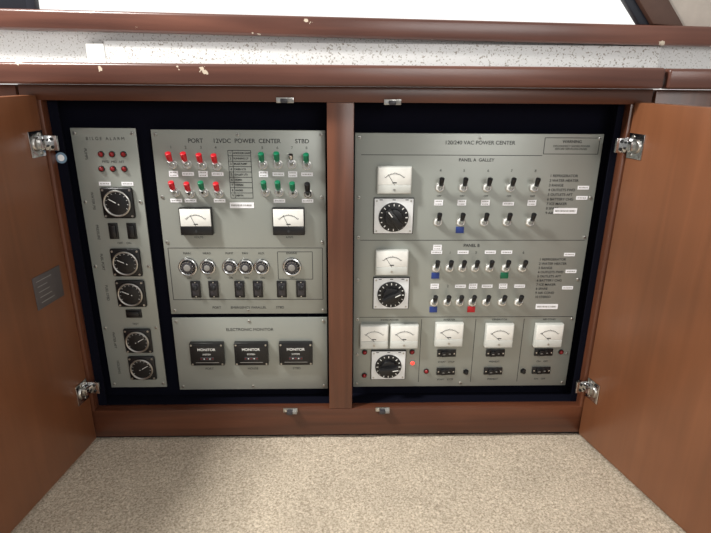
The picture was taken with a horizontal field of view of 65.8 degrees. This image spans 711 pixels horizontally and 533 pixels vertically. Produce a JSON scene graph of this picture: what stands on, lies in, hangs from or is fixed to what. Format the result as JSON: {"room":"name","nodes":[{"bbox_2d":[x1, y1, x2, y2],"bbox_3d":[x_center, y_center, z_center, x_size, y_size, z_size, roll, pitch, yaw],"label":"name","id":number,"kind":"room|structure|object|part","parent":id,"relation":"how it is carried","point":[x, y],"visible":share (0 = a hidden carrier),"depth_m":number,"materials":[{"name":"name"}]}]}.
{"room":"boat cabin","nodes":[
{"label":"boat cabin","id":0,"kind":"room"},
{"bbox_2d":[11,433,685,532],"bbox_3d":[-0.017,0.576,0.618,2.000,0.005,1.280,0,20,-2],"label":"floor","id":1,"kind":"structure","parent":0,"point":[510,482],"depth_m":1.05,"materials":[{"name":"beige carpet"}]},
{"bbox_2d":[0,84,18,95],"bbox_3d":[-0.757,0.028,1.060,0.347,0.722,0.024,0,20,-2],"label":"base cabinet","id":2,"kind":"object","parent":1,"relation":"on","point":[5,89],"visible":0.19,"depth_m":0.94,"materials":[{"name":"brown wood"}]},
{"bbox_2d":[17,84,653,437],"bbox_3d":[-0.029,0.021,1.095,1.099,0.723,0.081,0,20,-2],"label":"base cabinet","id":3,"kind":"object","parent":1,"relation":"on","point":[341,408],"depth_m":1.09,"materials":[{"name":"brown wood"}]},
{"bbox_2d":[0,95,100,532],"bbox_3d":[-0.594,0.120,0.818,0.057,0.698,0.536,4,20,9],"label":"door","id":4,"kind":"structure","parent":3,"relation":"attached to","point":[47,423],"depth_m":0.95,"materials":[{"name":"brown wood"}]},
{"bbox_2d":[98,151,103,156],"bbox_3d":[-0.470,-0.207,1.014,0.012,0.012,0.008,0,20,-2],"label":"lamp","id":5,"kind":"object","parent":3,"relation":"on","point":[100,153],"depth_m":1.01,"materials":[{"name":"red plastic"}]},
{"bbox_2d":[98,166,104,171],"bbox_3d":[-0.473,-0.181,1.023,0.012,0.012,0.008,0,20,-2],"label":"lamp","id":6,"kind":"object","parent":3,"relation":"on","point":[100,168],"depth_m":1.02,"materials":[{"name":"red plastic"}]},
{"bbox_2d":[109,151,114,156],"bbox_3d":[-0.450,-0.207,1.015,0.012,0.012,0.008,0,20,-2],"label":"lamp","id":7,"kind":"object","parent":3,"relation":"on","point":[111,153],"depth_m":1.01,"materials":[{"name":"red plastic"}]},
{"bbox_2d":[110,166,115,171],"bbox_3d":[-0.452,-0.181,1.024,0.012,0.012,0.008,0,20,-2],"label":"lamp","id":8,"kind":"object","parent":3,"relation":"on","point":[112,168],"depth_m":1.02,"materials":[{"name":"red plastic"}]},
{"bbox_2d":[108,223,118,238],"bbox_3d":[-0.468,-0.068,1.062,0.018,0.032,0.008,0,20,-2],"label":"switch","id":9,"kind":"object","parent":3,"relation":"attached to","point":[113,228],"depth_m":1.06,"materials":[{"name":"black plastic"}]},
{"bbox_3d":[-0.463,0.003,1.095,0.118,0.543,0.031,0,20,-2],"label":"alarm gauge panel","id":10,"kind":"part","parent":3,"relation":"part of","materials":[{"name":"grey metal"}]},
{"bbox_2d":[120,151,126,156],"bbox_3d":[-0.429,-0.207,1.016,0.012,0.012,0.008,0,20,-2],"label":"lamp","id":11,"kind":"object","parent":3,"relation":"on","point":[122,153],"depth_m":1.01,"materials":[{"name":"red plastic"}]},
{"bbox_2d":[121,166,127,171],"bbox_3d":[-0.431,-0.181,1.025,0.012,0.012,0.008,0,20,-2],"label":"lamp","id":12,"kind":"object","parent":3,"relation":"on","point":[123,168],"depth_m":1.02,"materials":[{"name":"red plastic"}]},
{"bbox_2d":[126,223,137,238],"bbox_3d":[-0.433,-0.068,1.063,0.018,0.032,0.008,0,20,-2],"label":"switch","id":13,"kind":"object","parent":3,"relation":"attached to","point":[131,228],"depth_m":1.06,"materials":[{"name":"black plastic"}]},
{"bbox_2d":[125,309,141,317],"bbox_3d":[-0.453,0.097,1.121,0.032,0.018,0.008,0,20,-2],"label":"switch","id":14,"kind":"object","parent":3,"relation":"attached to","point":[129,313],"depth_m":1.12,"materials":[{"name":"black plastic"}]},
{"bbox_2d":[190,281,200,297],"bbox_3d":[-0.322,0.048,1.105,0.020,0.036,0.013,0,20,-2],"label":"switch","id":15,"kind":"object","parent":3,"relation":"attached to","point":[195,286],"depth_m":1.11,"materials":[{"name":"black plastic"}]},
{"bbox_2d":[208,281,218,297],"bbox_3d":[-0.286,0.048,1.106,0.020,0.036,0.013,0,20,-2],"label":"switch","id":16,"kind":"object","parent":3,"relation":"attached to","point":[213,286],"depth_m":1.11,"materials":[{"name":"black plastic"}]},
{"bbox_3d":[-0.217,-0.075,1.067,0.319,0.369,0.046,0,20,-2],"label":"dc power panel","id":17,"kind":"part","parent":3,"relation":"part of","materials":[{"name":"grey metal"}]},
{"bbox_2d":[234,281,244,297],"bbox_3d":[-0.234,0.048,1.107,0.020,0.036,0.013,0,20,-2],"label":"switch","id":18,"kind":"object","parent":3,"relation":"attached to","point":[239,286],"depth_m":1.11,"materials":[{"name":"black plastic"}]},
{"bbox_3d":[-0.219,0.185,1.166,0.319,0.170,0.033,0,20,-2],"label":"electric monitor panel","id":19,"kind":"part","parent":3,"relation":"part of","materials":[{"name":"grey metal"}]},
{"bbox_2d":[253,281,262,296],"bbox_3d":[-0.197,0.048,1.109,0.020,0.036,0.013,0,20,-2],"label":"switch","id":20,"kind":"object","parent":3,"relation":"attached to","point":[257,285],"depth_m":1.11,"materials":[{"name":"black plastic"}]},
{"bbox_2d":[276,281,286,296],"bbox_3d":[-0.149,0.048,1.110,0.020,0.036,0.013,0,20,-2],"label":"switch","id":21,"kind":"object","parent":3,"relation":"attached to","point":[281,286],"depth_m":1.11,"materials":[{"name":"black plastic"}]},
{"bbox_2d":[296,281,305,296],"bbox_3d":[-0.110,0.047,1.111,0.020,0.036,0.013,0,20,-2],"label":"switch","id":22,"kind":"object","parent":3,"relation":"attached to","point":[300,285],"depth_m":1.11,"materials":[{"name":"black plastic"}]},
{"bbox_2d":[0,62,664,88],"bbox_3d":[-0.202,-0.339,0.972,1.451,0.034,0.129,0,20,-2],"label":"wooden trim","id":23,"kind":"structure","parent":3,"relation":"on","point":[10,72],"depth_m":0.92,"materials":[{"name":"brown wood"}]},
{"bbox_2d":[370,350,405,379],"bbox_3d":[0.070,0.215,1.167,0.075,0.070,0.028,0,20,-2],"label":"switch","id":24,"kind":"object","parent":3,"relation":"attached to","point":[384,364],"depth_m":1.17,"materials":[{"name":"black plastic"}]},
{"bbox_2d":[373,277,409,308],"bbox_3d":[0.073,0.058,1.112,0.074,0.070,0.028,0,20,-2],"label":"switch","id":25,"kind":"object","parent":3,"relation":"attached to","point":[388,292],"depth_m":1.11,"materials":[{"name":"black plastic"}]},
{"bbox_2d":[373,197,413,233],"bbox_3d":[0.074,-0.094,1.058,0.078,0.072,0.028,0,20,-2],"label":"switch","id":26,"kind":"object","parent":3,"relation":"attached to","point":[391,215],"depth_m":1.06,"materials":[{"name":"black plastic"}]},
{"bbox_2d":[436,368,454,374],"bbox_3d":[0.195,0.227,1.185,0.040,0.017,0.009,0,20,-2],"label":"rocker switch","id":27,"kind":"object","parent":3,"relation":"attached to","point":[439,371],"depth_m":1.18,"materials":[{"name":"black plastic"}]},
{"bbox_2d":[437,349,455,356],"bbox_3d":[0.194,0.186,1.171,0.040,0.017,0.009,0,20,-2],"label":"rocker switch","id":28,"kind":"object","parent":3,"relation":"attached to","point":[440,352],"depth_m":1.17,"materials":[{"name":"black plastic"}]},
{"bbox_3d":[0.230,0.009,1.109,0.467,0.540,0.048,0,20,-2],"label":"ac power panel","id":29,"kind":"part","parent":3,"relation":"part of","materials":[{"name":"grey metal"}]},
{"bbox_2d":[484,367,502,374],"bbox_3d":[0.298,0.227,1.188,0.040,0.017,0.009,0,20,-2],"label":"rocker switch","id":30,"kind":"object","parent":3,"relation":"attached to","point":[487,370],"depth_m":1.19,"materials":[{"name":"black plastic"}]},
{"bbox_2d":[486,349,504,356],"bbox_3d":[0.299,0.186,1.174,0.040,0.017,0.009,0,20,-2],"label":"rocker switch","id":31,"kind":"object","parent":3,"relation":"attached to","point":[489,352],"depth_m":1.17,"materials":[{"name":"black plastic"}]},
{"bbox_2d":[532,367,550,373],"bbox_3d":[0.403,0.226,1.191,0.040,0.017,0.009,0,20,-2],"label":"rocker switch","id":32,"kind":"object","parent":3,"relation":"attached to","point":[535,370],"depth_m":1.19,"materials":[{"name":"black plastic"}]},
{"bbox_2d":[534,348,552,355],"bbox_3d":[0.403,0.185,1.176,0.040,0.017,0.009,0,20,-2],"label":"rocker switch","id":33,"kind":"object","parent":3,"relation":"attached to","point":[537,351],"depth_m":1.18,"materials":[{"name":"black plastic"}]},
{"bbox_2d":[575,102,710,532],"bbox_3d":[0.574,0.118,0.858,0.057,0.693,0.536,-6,21,-18],"label":"door","id":34,"kind":"structure","parent":3,"relation":"attached to","point":[647,405],"depth_m":0.95,"materials":[{"name":"brown wood"}]},
{"bbox_2d":[651,89,710,106],"bbox_3d":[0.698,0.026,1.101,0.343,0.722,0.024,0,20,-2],"label":"base cabinet","id":35,"kind":"object","parent":1,"relation":"on","point":[679,97],"visible":0.11,"depth_m":0.97,"materials":[{"name":"brown wood"}]},
{"bbox_2d":[661,69,710,89],"bbox_3d":[0.700,-0.340,0.998,0.343,0.034,0.129,0,20,-2],"label":"countertop","id":36,"kind":"structure","parent":35,"relation":"on","point":[695,79],"depth_m":0.93,"materials":[{"name":"brown wood"}]},
{"bbox_2d":[0,0,710,68],"bbox_3d":[-0.028,-0.549,0.977,2.000,0.363,0.026,0,20,-2],"label":"wall","id":37,"kind":"structure","parent":0,"point":[15,46],"depth_m":1.01,"materials":[{"name":"paint"}]},
{"bbox_2d":[0,0,682,25],"bbox_3d":[-0.028,-0.601,0.954,1.800,0.330,0.032,0,20,-2],"label":"window","id":38,"kind":"structure","parent":37,"relation":"in","point":[642,12],"depth_m":1.00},
{"bbox_2d":[0,8,710,46],"bbox_3d":[0.011,-0.441,1.023,2.000,0.035,0.078,1,20,-2],"label":"window sill","id":39,"kind":"structure","parent":37,"relation":"attached to","point":[10,19],"depth_m":0.99,"materials":[{"name":"brown wood"}]},
{"bbox_2d":[86,41,660,67],"bbox_3d":[0.040,-0.393,1.022,1.061,0.040,0.014,0,20,-2],"label":"countertop","id":40,"kind":"structure","parent":37,"relation":"attached to","point":[188,52],"depth_m":1.02,"materials":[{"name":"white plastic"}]}
]}

